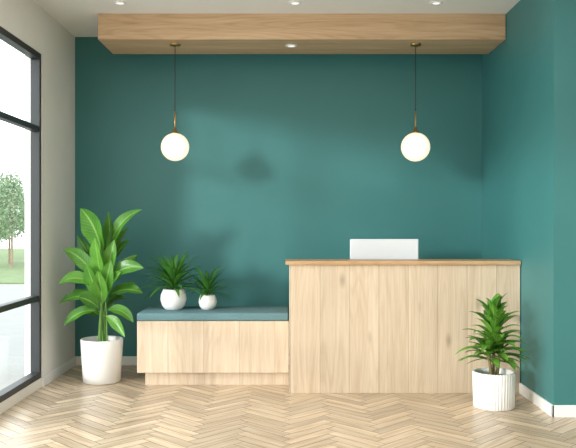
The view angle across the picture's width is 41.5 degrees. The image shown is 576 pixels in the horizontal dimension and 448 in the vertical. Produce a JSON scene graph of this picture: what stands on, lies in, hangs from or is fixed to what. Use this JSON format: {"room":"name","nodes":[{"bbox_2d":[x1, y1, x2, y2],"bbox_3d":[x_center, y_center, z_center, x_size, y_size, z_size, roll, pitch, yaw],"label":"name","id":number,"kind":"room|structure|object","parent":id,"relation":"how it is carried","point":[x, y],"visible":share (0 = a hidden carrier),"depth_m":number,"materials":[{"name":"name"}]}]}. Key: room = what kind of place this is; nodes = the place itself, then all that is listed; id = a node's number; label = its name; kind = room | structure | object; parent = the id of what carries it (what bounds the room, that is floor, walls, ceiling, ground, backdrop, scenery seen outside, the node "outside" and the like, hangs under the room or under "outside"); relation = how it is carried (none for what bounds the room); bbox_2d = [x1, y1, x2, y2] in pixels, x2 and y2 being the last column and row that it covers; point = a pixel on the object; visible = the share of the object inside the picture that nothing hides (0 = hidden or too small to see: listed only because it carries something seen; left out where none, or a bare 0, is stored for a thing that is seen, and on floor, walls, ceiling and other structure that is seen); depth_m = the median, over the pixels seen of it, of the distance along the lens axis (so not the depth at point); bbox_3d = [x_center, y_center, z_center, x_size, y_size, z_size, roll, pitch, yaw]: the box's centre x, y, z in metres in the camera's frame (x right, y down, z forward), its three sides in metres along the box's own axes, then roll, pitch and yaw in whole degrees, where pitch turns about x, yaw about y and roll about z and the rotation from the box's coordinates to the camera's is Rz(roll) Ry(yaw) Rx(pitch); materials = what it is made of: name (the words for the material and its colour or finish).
{"room":"lobby","nodes":[
{"label":"lobby","id":0,"kind":"room"},
{"bbox_2d":[0,0,74,413],"bbox_3d":[-2.205,-0.230,3.050,0.150,3.280,9.100,0,0,0],"label":"wall","id":1,"kind":"structure","parent":0,"point":[26,20],"depth_m":6.87,"materials":[{"name":"white paint"}]},
{"bbox_2d":[0,26,40,402],"bbox_3d":[-2.175,-0.070,3.540,0.080,2.800,6.080,0,0,0],"label":"window","id":2,"kind":"structure","parent":1,"relation":"in","point":[34,126],"depth_m":6.54,"materials":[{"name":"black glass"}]},
{"bbox_2d":[42,357,75,386],"bbox_3d":[-2.122,1.366,7.082,0.016,0.088,1.004,0,0,0],"label":"baseboard","id":3,"kind":"structure","parent":1,"relation":"attached to","point":[49,377],"depth_m":7.00,"materials":[{"name":"white wood"}]},
{"bbox_2d":[33,0,519,36],"bbox_3d":[0.585,-1.930,3.125,5.730,0.120,9.250,0,0,0],"label":"ceiling","id":4,"kind":"structure","parent":0,"point":[79,17],"depth_m":6.54,"materials":[{"name":"paint"}]},
{"bbox_2d":[113,1,125,4],"bbox_3d":[-1.420,-1.866,6.420,0.108,0.008,0.108,0,0,0],"label":"recessed light","id":5,"kind":"object","parent":4,"relation":"in","point":[114,2],"visible":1,"depth_m":6.40,"materials":[{"name":"grey"}]},
{"bbox_2d":[289,1,300,4],"bbox_3d":[0.060,-1.866,6.420,0.108,0.008,0.108,0,0,0],"label":"recessed light","id":6,"kind":"object","parent":4,"relation":"in","point":[290,2],"visible":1,"depth_m":6.41,"materials":[{"name":"grey"}]},
{"bbox_2d":[98,14,505,53],"bbox_3d":[0.123,-1.754,7.048,3.625,0.229,0.585,0,0,0],"label":"wood panel","id":7,"kind":"object","parent":4,"relation":"attached to","point":[119,33],"depth_m":6.76,"materials":[{"name":"brown wood"}]},
{"bbox_2d":[161,43,188,160],"bbox_3d":[-1.030,-1.107,6.930,0.256,1.066,0.256,0,0,0],"label":"globe pendant lamp","id":8,"kind":"object","parent":7,"relation":"hanging from","point":[174,146],"visible":1,"depth_m":6.85,"materials":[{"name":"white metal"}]},
{"bbox_2d":[285,44,296,47],"bbox_3d":[0.030,-1.636,6.980,0.108,0.008,0.108,0,0,0],"label":"recessed light","id":9,"kind":"object","parent":7,"relation":"in","point":[287,45],"visible":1,"depth_m":6.96,"materials":[{"name":"grey"}]},
{"bbox_2d":[401,43,429,161],"bbox_3d":[1.163,-1.105,6.930,0.264,1.070,0.264,0,0,0],"label":"globe pendant lamp","id":10,"kind":"object","parent":7,"relation":"hanging from","point":[415,146],"visible":1,"depth_m":6.85,"materials":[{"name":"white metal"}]},
{"bbox_2d":[429,1,441,4],"bbox_3d":[1.250,-1.866,6.420,0.108,0.008,0.108,0,0,0],"label":"recessed light","id":11,"kind":"object","parent":4,"relation":"in","point":[432,2],"visible":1,"depth_m":6.42,"materials":[{"name":"grey"}]},
{"bbox_2d":[75,37,481,355],"bbox_3d":[-0.095,-0.230,7.675,4.370,3.280,0.150,0,0,0],"label":"wall","id":12,"kind":"structure","parent":0,"point":[289,156],"depth_m":7.60,"materials":[{"name":"teal paint"}]},
{"bbox_2d":[75,356,136,364],"bbox_3d":[-0.095,1.366,7.592,4.070,0.088,0.016,0,0,0],"label":"baseboard","id":13,"kind":"structure","parent":12,"relation":"attached to","point":[126,360],"depth_m":7.58,"materials":[{"name":"white wood"}]},
{"bbox_2d":[0,365,575,447],"bbox_3d":[0.585,1.461,3.050,5.730,0.102,9.100,0,0,0],"label":"floor","id":14,"kind":"structure","parent":0,"point":[67,412],"depth_m":5.48,"materials":[{"name":"brown wood"}]},
{"bbox_2d":[59,208,142,384],"bbox_3d":[-1.656,0.635,6.800,0.768,1.549,0.374,0,0,0],"label":"potted leafy plant","id":15,"kind":"object","parent":14,"relation":"on","point":[101,355],"visible":1,"depth_m":6.74,"materials":[{"name":"green plant"}]},
{"bbox_2d":[137,306,288,384],"bbox_3d":[-0.653,1.091,6.873,1.322,0.638,0.563,0,0,0],"label":"storage bench","id":16,"kind":"object","parent":14,"relation":"on","point":[190,345],"visible":1,"depth_m":6.60,"materials":[{"name":"brown wood"}]},
{"bbox_2d":[134,251,204,309],"bbox_3d":[-1.036,0.511,6.858,0.741,0.523,0.715,0,0,0],"label":"potted houseplant","id":17,"kind":"object","parent":16,"relation":"on","point":[172,298],"visible":0.98,"depth_m":6.80,"materials":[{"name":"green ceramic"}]},
{"bbox_2d":[181,265,236,309],"bbox_3d":[-0.724,0.569,6.885,0.538,0.406,0.487,0,0,-24],"label":"potted houseplant","id":18,"kind":"object","parent":16,"relation":"on","point":[207,301],"visible":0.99,"depth_m":6.83,"materials":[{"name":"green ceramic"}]},
{"bbox_2d":[286,259,520,392],"bbox_3d":[0.957,0.859,6.678,1.954,1.103,0.745,0,0,0],"label":"reception desk","id":19,"kind":"object","parent":14,"relation":"on","point":[356,325],"visible":0.95,"depth_m":6.33,"materials":[{"name":"brown wood"}]},
{"bbox_2d":[350,239,418,258],"bbox_3d":[0.870,0.398,6.860,0.620,0.523,0.180,0,0,0],"label":"desktop monitor","id":20,"kind":"object","parent":19,"relation":"on","point":[359,248],"visible":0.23,"depth_m":6.86,"materials":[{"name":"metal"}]},
{"bbox_2d":[456,293,531,411],"bbox_3d":[1.583,0.967,5.887,0.608,0.886,0.601,0,0,0],"label":"dracaena","id":21,"kind":"object","parent":14,"relation":"on","point":[493,387],"visible":1,"depth_m":5.78,"materials":[{"name":"green plant"}]},
{"bbox_2d":[482,0,575,404],"bbox_3d":[2.695,-0.230,6.575,1.510,3.280,2.050,0,0,0],"label":"wall","id":22,"kind":"structure","parent":0,"point":[529,79],"depth_m":5.93,"materials":[{"name":"teal paint"}]},
{"bbox_2d":[519,383,575,417],"bbox_3d":[2.612,1.366,6.559,1.376,0.088,2.050,0,0,0],"label":"baseboard","id":23,"kind":"structure","parent":22,"relation":"attached to","point":[555,411],"depth_m":5.61,"materials":[{"name":"white wood"}]},
{"label":"outside","id":24,"kind":"structure","parent":0,"visible":0},
{"bbox_2d":[0,249,24,389],"bbox_3d":[-21.142,1.480,12.500,37.715,0.100,65.000,0,0,0],"label":"ground","id":25,"kind":"structure","parent":24,"point":[12,280],"depth_m":11.32,"materials":[{"name":"white concrete"}]},
{"bbox_2d":[0,170,5,183],"bbox_3d":[-13.029,-0.658,31.980,2.997,4.157,2.951,0,0,0],"label":"street tree","id":26,"kind":"object","parent":25,"relation":"on","point":[1,172],"visible":0.12,"depth_m":32.19,"materials":[{"name":"green plant"}]},
{"bbox_2d":[0,204,10,243],"bbox_3d":[-9.917,0.274,25.510,1.272,2.293,1.285,0,0,0],"label":"street tree","id":27,"kind":"object","parent":25,"relation":"on","point":[3,235],"visible":0.28,"depth_m":25.45,"materials":[{"name":"green plant"}]},
{"bbox_2d":[0,170,24,267],"bbox_3d":[-8.909,-0.159,24.486,1.076,3.159,1.099,0,0,0],"label":"street tree","id":28,"kind":"object","parent":25,"relation":"on","point":[18,195],"visible":0.97,"depth_m":24.41,"materials":[{"name":"green plant"}]},
{"bbox_2d":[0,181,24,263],"bbox_3d":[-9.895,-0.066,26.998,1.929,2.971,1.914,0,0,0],"label":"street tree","id":29,"kind":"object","parent":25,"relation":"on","point":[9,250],"visible":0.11,"depth_m":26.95,"materials":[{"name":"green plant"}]}
]}

